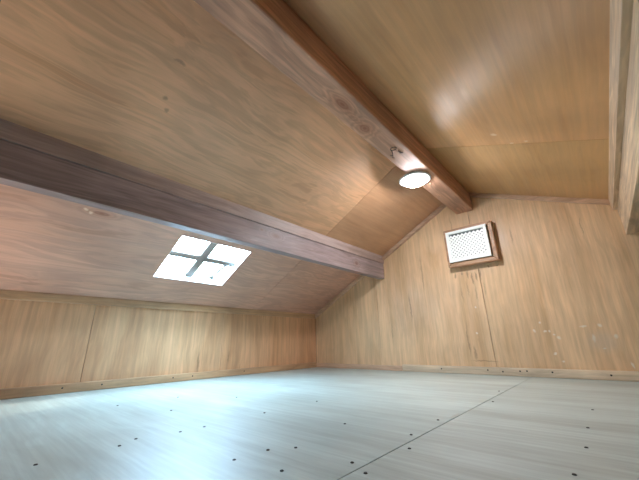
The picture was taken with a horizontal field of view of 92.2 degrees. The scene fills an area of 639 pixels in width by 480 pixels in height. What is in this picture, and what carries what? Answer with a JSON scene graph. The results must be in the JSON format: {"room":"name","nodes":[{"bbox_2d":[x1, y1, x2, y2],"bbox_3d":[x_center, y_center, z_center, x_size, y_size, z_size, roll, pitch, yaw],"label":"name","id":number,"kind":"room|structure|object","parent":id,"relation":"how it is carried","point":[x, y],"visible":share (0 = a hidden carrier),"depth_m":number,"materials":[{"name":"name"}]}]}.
{"room":"attic","nodes":[
{"label":"attic","id":0,"kind":"room"},
{"bbox_2d":[0,299,315,388],"bbox_3d":[-1.158,0.710,2.128,0.093,0.566,3.289,-17,-24,39],"label":"wall","id":1,"kind":"structure","parent":0,"point":[42,343],"depth_m":1.99,"materials":[{"name":"brown wood"}]},
{"bbox_2d":[0,289,314,318],"bbox_3d":[-1.134,0.458,2.155,0.023,0.046,3.244,-17,-24,39],"label":"trim","id":2,"kind":"structure","parent":1,"relation":"attached to","point":[4,294],"depth_m":2.02,"materials":[{"name":"brown wood"}]},
{"bbox_2d":[0,362,316,399],"bbox_3d":[-1.121,0.915,2.002,0.028,0.049,3.252,-17,-24,39],"label":"baseboard","id":3,"kind":"structure","parent":1,"relation":"attached to","point":[19,392],"depth_m":1.92,"materials":[{"name":"brown wood"}]},
{"bbox_2d":[0,0,609,313],"bbox_3d":[0.238,-0.385,1.159,3.976,0.985,3.416,-17,-24,39],"label":"ceiling","id":4,"kind":"structure","parent":0,"point":[510,97],"depth_m":1.35,"materials":[{"name":"brown wood"}]},
{"bbox_2d":[0,118,383,278],"bbox_3d":[-0.503,-0.101,1.763,0.079,0.211,3.277,-17,-24,39],"label":"ceiling beam","id":5,"kind":"structure","parent":4,"relation":"attached to","point":[31,160],"depth_m":1.42,"materials":[{"name":"brown wood"}]},
{"bbox_2d":[153,235,250,285],"bbox_3d":[-0.779,0.132,2.066,0.406,0.263,0.513,-17,-24,39],"label":"window","id":6,"kind":"structure","parent":4,"relation":"attached to","point":[189,275],"depth_m":2.11,"materials":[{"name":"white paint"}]},
{"bbox_2d":[194,0,472,213],"bbox_3d":[0.098,-0.680,1.384,0.133,0.188,3.277,-17,-24,39],"label":"ridge beam","id":7,"kind":"structure","parent":4,"relation":"attached to","point":[273,29],"depth_m":1.25,"materials":[{"name":"brown wood"}]},
{"bbox_2d":[399,171,430,187],"bbox_3d":[0.613,-0.378,1.976,0.197,0.035,0.197,-17,-24,39],"label":"round lamp","id":8,"kind":"object","parent":7,"relation":"attached to","point":[417,178],"visible":1,"depth_m":1.94,"materials":[{"name":"white plastic"}]},
{"bbox_2d":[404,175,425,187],"bbox_3d":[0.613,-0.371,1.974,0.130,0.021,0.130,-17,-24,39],"label":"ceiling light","id":9,"kind":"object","parent":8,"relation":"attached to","point":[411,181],"depth_m":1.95,"materials":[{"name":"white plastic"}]},
{"bbox_2d":[608,0,638,233],"bbox_3d":[0.770,-0.516,0.702,0.104,0.231,3.277,-17,-24,39],"label":"ceiling beam","id":10,"kind":"structure","parent":4,"relation":"attached to","point":[623,191],"depth_m":1.04,"materials":[{"name":"brown wood"}]},
{"bbox_2d":[0,367,638,479],"bbox_3d":[0.260,0.580,0.833,3.843,0.118,3.416,-17,-24,39],"label":"floor","id":11,"kind":"structure","parent":0,"point":[316,423],"depth_m":0.87,"materials":[{"name":"grey wood"}]},
{"bbox_2d":[316,197,638,370],"bbox_3d":[1.367,0.228,2.277,3.843,1.569,0.093,-17,-24,39],"label":"wall","id":12,"kind":"structure","parent":0,"point":[563,290],"depth_m":2.20,"materials":[{"name":"brown wood"}]},
{"bbox_2d":[315,275,364,318],"bbox_3d":[0.242,0.538,3.144,0.799,0.466,0.032,-17,-24,39],"label":"trim","id":13,"kind":"structure","parent":12,"relation":"attached to","point":[360,277],"depth_m":3.15,"materials":[{"name":"brown wood"}]},
{"bbox_2d":[382,204,446,259],"bbox_3d":[0.847,-0.072,2.771,0.708,0.417,0.032,-17,-24,39],"label":"trim","id":14,"kind":"structure","parent":12,"relation":"attached to","point":[439,209],"depth_m":2.75,"materials":[{"name":"brown wood"}]},
{"bbox_2d":[443,220,500,268],"bbox_3d":[1.175,0.041,2.401,0.362,0.311,0.072,-17,-24,39],"label":"air vent","id":15,"kind":"object","parent":12,"relation":"in","point":[469,242],"visible":1,"depth_m":2.37,"materials":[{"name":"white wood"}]},
{"bbox_2d":[445,224,491,262],"bbox_3d":[1.149,0.030,2.390,0.303,0.251,0.019,-17,-24,39],"label":"grille","id":16,"kind":"object","parent":15,"relation":"attached to","point":[469,242],"depth_m":2.38,"materials":[{"name":"white plastic"}]},
{"bbox_2d":[316,363,638,381],"bbox_3d":[1.340,0.867,2.014,3.703,0.051,0.030,-17,-24,39],"label":"baseboard","id":17,"kind":"structure","parent":12,"relation":"attached to","point":[633,376],"depth_m":2.06,"materials":[{"name":"brown wood"}]},
{"bbox_2d":[469,193,609,204],"bbox_3d":[1.518,-0.302,2.215,0.775,0.354,0.032,-17,-24,39],"label":"trim","id":18,"kind":"structure","parent":12,"relation":"attached to","point":[479,195],"depth_m":2.15,"materials":[{"name":"brown wood"}]}
]}

